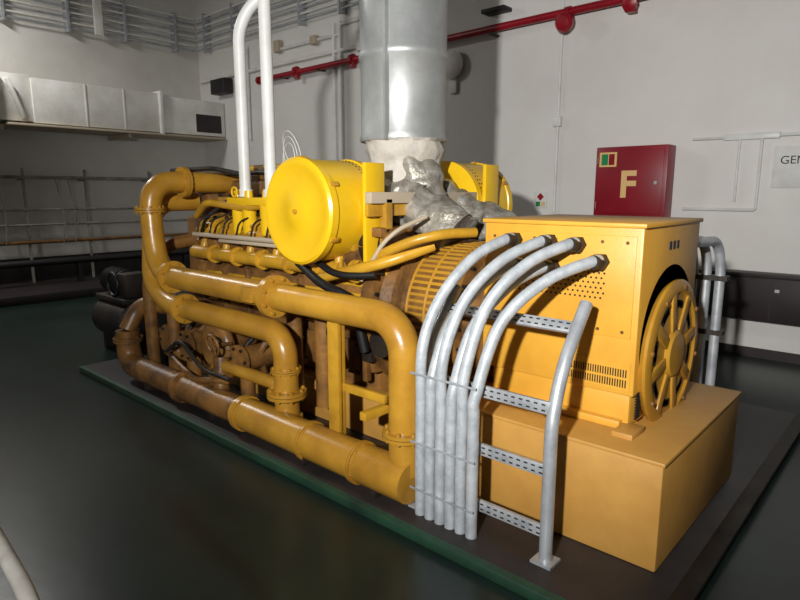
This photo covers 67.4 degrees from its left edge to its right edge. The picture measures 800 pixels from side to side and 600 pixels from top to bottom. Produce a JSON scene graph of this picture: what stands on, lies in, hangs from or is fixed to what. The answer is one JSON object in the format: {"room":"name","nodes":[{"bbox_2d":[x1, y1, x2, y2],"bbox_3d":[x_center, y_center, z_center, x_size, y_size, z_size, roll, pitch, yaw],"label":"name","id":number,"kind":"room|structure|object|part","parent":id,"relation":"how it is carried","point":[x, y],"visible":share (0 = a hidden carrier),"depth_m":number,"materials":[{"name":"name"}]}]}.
{"room":"generator room","nodes":[
{"label":"generator room","id":0,"kind":"room"},
{"bbox_2d":[0,0,204,259],"bbox_3d":[-7.503,-2.857,9.387,0.200,5.700,9.600,9,14,41],"label":"wall","id":1,"kind":"structure","parent":0,"point":[33,49],"depth_m":11.14,"materials":[{"name":"paint"}]},
{"bbox_2d":[0,266,189,307],"bbox_3d":[-6.797,-0.005,9.232,1.670,0.140,9.570,9,14,41],"label":"trim","id":2,"kind":"structure","parent":1,"relation":"attached to","point":[49,290],"depth_m":9.76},
{"bbox_2d":[0,168,187,282],"bbox_3d":[-7.149,-1.146,9.644,0.378,1.959,8.800,9,14,41],"label":"rack","id":3,"kind":"object","parent":2,"relation":"on","point":[22,176],"visible":0.84,"depth_m":10.73,"materials":[{"name":"grey metal"}]},
{"bbox_2d":[0,248,188,280],"bbox_3d":[-6.809,-0.331,9.409,0.120,0.438,8.700,9,14,41],"label":"drain pipe","id":4,"kind":"object","parent":2,"relation":"on","point":[79,260],"visible":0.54,"depth_m":10.61,"materials":[{"name":"black metal"}]},
{"bbox_2d":[0,247,189,283],"bbox_3d":[-7.418,-0.309,9.767,0.030,0.550,9.600,9,14,41],"label":"baseboard","id":5,"kind":"structure","parent":1,"relation":"attached to","point":[14,275],"depth_m":11.08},
{"bbox_2d":[0,0,195,51],"bbox_3d":[-7.223,-4.862,9.009,0.223,0.820,8.950,9,14,41],"label":"cable tray","id":6,"kind":"object","parent":1,"relation":"attached to","point":[97,8],"visible":1,"depth_m":11.02,"materials":[{"name":"metal"}]},
{"bbox_2d":[0,72,225,141],"bbox_3d":[-6.686,-3.141,9.325,1.013,0.960,8.480,9,14,41],"label":"ventilation duct","id":7,"kind":"object","parent":1,"relation":"attached to","point":[26,103],"visible":1,"depth_m":10.46,"materials":[{"name":"beige"}]},
{"bbox_2d":[0,296,799,599],"bbox_3d":[-1.864,0.948,4.894,15.400,0.200,10.000,9,14,41],"label":"floor","id":8,"kind":"structure","parent":0,"point":[105,495],"depth_m":3.25,"materials":[{"name":"green paint"}]},
{"bbox_2d":[0,526,39,599],"bbox_3d":[-1.059,0.967,1.598,0.036,0.929,1.187,-10,14,-44],"label":"handrail","id":9,"kind":"object","parent":8,"relation":"on","point":[20,581],"visible":1,"depth_m":1.28,"materials":[{"name":"white metal"}]},
{"bbox_2d":[92,266,146,351],"bbox_3d":[-3.005,0.100,6.543,0.830,0.884,0.440,9,14,41],"label":"starting air compressor","id":10,"kind":"object","parent":8,"relation":"on","point":[124,286],"visible":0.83,"depth_m":6.36,"materials":[{"name":"metal"}]},
{"bbox_3d":[-2.999,-0.170,6.523,0.700,0.345,0.350,9,14,41],"label":"compressor motor","id":11,"kind":"part","parent":10,"relation":"part of","materials":[{"name":"metal"}]},
{"bbox_2d":[112,156,741,571],"bbox_3d":[-0.292,-0.114,4.578,4.998,1.883,2.135,9,14,41],"label":"diesel generator","id":12,"kind":"object","parent":8,"relation":"on","point":[307,295],"visible":0.8,"depth_m":3.48,"materials":[{"name":"yellow paint"}]},
{"bbox_2d":[233,0,275,196],"bbox_3d":[-0.974,-2.781,4.287,0.452,4.025,0.402,9,14,41],"label":"vent pipes","id":13,"kind":"object","parent":12,"relation":"on","point":[249,8],"visible":0.84,"depth_m":4.37,"materials":[{"name":"white metal"}]},
{"bbox_3d":[-0.114,0.541,3.599,0.450,0.940,0.440,9,14,41],"label":"pipe support frame","id":14,"kind":"part","parent":12,"relation":"part of","materials":[{"name":"yellow paint"}]},
{"bbox_2d":[359,0,515,247],"bbox_3d":[0.196,-2.481,3.845,1.159,4.459,0.989,9,14,41],"label":"exhaust stack","id":15,"kind":"object","parent":12,"relation":"on","point":[403,55],"visible":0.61,"depth_m":3.98,"materials":[{"name":"metal"}]},
{"bbox_3d":[-0.039,0.596,4.422,4.248,0.540,1.266,9,14,41],"label":"skid frame","id":16,"kind":"part","parent":12,"relation":"part of","materials":[{"name":"yellow paint"}]},
{"bbox_2d":[79,353,799,599],"bbox_3d":[-0.011,0.774,5.113,5.420,0.066,3.150,9,14,41],"label":"plinth","id":17,"kind":"object","parent":8,"relation":"on","point":[501,552],"visible":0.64,"depth_m":3.01,"materials":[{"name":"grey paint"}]},
{"bbox_2d":[408,284,592,570],"bbox_3d":[0.475,0.547,2.944,0.830,1.160,0.372,9,14,41],"label":"ladder","id":18,"kind":"object","parent":8,"relation":"on","point":[574,329],"visible":0.62,"depth_m":2.68,"materials":[{"name":"metal"}]},
{"bbox_2d":[410,232,609,539],"bbox_3d":[0.520,0.406,2.960,0.742,1.433,0.582,9,14,41],"label":"cable bundle","id":19,"kind":"object","parent":8,"relation":"on","point":[447,422],"visible":1,"depth_m":2.87,"materials":[{"name":"metal"}]},
{"bbox_2d":[692,236,730,385],"bbox_3d":[1.781,0.288,3.736,0.280,1.390,0.612,9,14,41],"label":"pipes","id":20,"kind":"object","parent":8,"relation":"on","point":[719,278],"visible":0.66,"depth_m":3.84,"materials":[{"name":"metal"}]},
{"bbox_2d":[195,0,799,353],"bbox_3d":[1.421,-2.599,7.950,15.400,5.700,0.200,9,14,41],"label":"wall","id":21,"kind":"structure","parent":0,"point":[673,72],"depth_m":6.98,"materials":[{"name":"white paint"}]},
{"bbox_2d":[210,77,232,95],"bbox_3d":[-3.546,-4.238,11.920,0.500,0.280,0.218,9,14,41],"label":"loudspeaker","id":22,"kind":"object","parent":21,"relation":"attached to","point":[220,86],"visible":1,"depth_m":11.80,"materials":[{"name":"black plastic"}]},
{"bbox_2d":[196,0,358,52],"bbox_3d":[-1.955,-5.053,10.350,5.760,0.720,0.163,9,14,41],"label":"cable tray","id":23,"kind":"object","parent":21,"relation":"attached to","point":[301,5],"visible":0.88,"depth_m":11.00,"materials":[{"name":"metal"}]},
{"bbox_2d":[199,17,359,159],"bbox_3d":[-1.968,-3.097,10.719,6.000,3.100,0.150,9,14,41],"label":"conduit","id":24,"kind":"object","parent":21,"relation":"attached to","point":[314,40],"visible":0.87,"depth_m":9.96,"materials":[{"name":"white paint"}]},
{"bbox_2d":[283,130,300,161],"bbox_3d":[-0.773,-0.977,4.287,0.100,0.448,0.294,-9,14,-42],"label":"coil","id":25,"kind":"object","parent":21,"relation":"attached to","point":[286,130],"visible":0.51,"depth_m":4.23,"materials":[{"name":"white paint"}]},
{"bbox_2d":[255,0,639,84],"bbox_3d":[1.276,-3.455,7.572,10.520,0.480,0.309,9,14,41],"label":"pipe","id":26,"kind":"object","parent":21,"relation":"attached to","point":[564,18],"visible":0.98,"depth_m":7.49,"materials":[{"name":"red metal"}]},
{"bbox_2d":[446,50,462,93],"bbox_3d":[0.704,-3.142,8.258,0.380,0.560,0.155,9,14,41],"label":"bell","id":27,"kind":"object","parent":21,"relation":"attached to","point":[454,65],"visible":0.8,"depth_m":8.17,"materials":[{"name":"grey metal"}]},
{"bbox_2d":[534,192,546,207],"bbox_3d":[1.798,-1.282,7.687,0.180,0.200,0.012,9,14,41],"label":"safety sign","id":28,"kind":"object","parent":21,"relation":"attached to","point":[540,198],"visible":1,"depth_m":7.68,"materials":[{"name":"white paint"}]},
{"bbox_2d":[553,0,564,211],"bbox_3d":[1.930,-2.556,7.288,0.100,2.950,0.063,9,14,41],"label":"conduit","id":29,"kind":"object","parent":21,"relation":"attached to","point":[557,120],"visible":1,"depth_m":7.33,"materials":[{"name":"white paint"}]},
{"bbox_2d":[593,144,675,216],"bbox_3d":[2.616,-1.326,6.749,0.800,0.780,0.273,9,14,41],"label":"cabinet","id":30,"kind":"object","parent":21,"relation":"attached to","point":[629,180],"visible":0.88,"depth_m":6.62,"materials":[{"name":"red metal"}]},
{"bbox_2d":[682,131,799,211],"bbox_3d":[3.468,-1.298,6.129,1.050,0.775,0.043,9,14,41],"label":"conduit","id":31,"kind":"object","parent":21,"relation":"attached to","point":[764,135],"visible":1,"depth_m":6.07,"materials":[{"name":"white paint"}]},
{"bbox_2d":[696,267,799,325],"bbox_3d":[4.227,0.056,5.559,2.850,0.480,0.213,9,14,41],"label":"wall cabinet","id":32,"kind":"object","parent":21,"relation":"attached to","point":[771,297],"visible":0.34,"depth_m":6.00,"materials":[{"name":"black metal"}]},
{"bbox_2d":[705,340,799,364],"bbox_3d":[1.978,0.272,7.805,13.300,0.100,0.020,9,14,41],"label":"baseboard","id":33,"kind":"structure","parent":21,"relation":"attached to","point":[780,356],"depth_m":6.24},
{"bbox_2d":[770,146,799,187],"bbox_3d":[3.969,-1.269,5.697,0.750,0.400,0.011,9,14,41],"label":"sign","id":34,"kind":"object","parent":21,"relation":"attached to","point":[786,160],"visible":1,"depth_m":5.87,"materials":[{"name":"white paint"}]}
]}

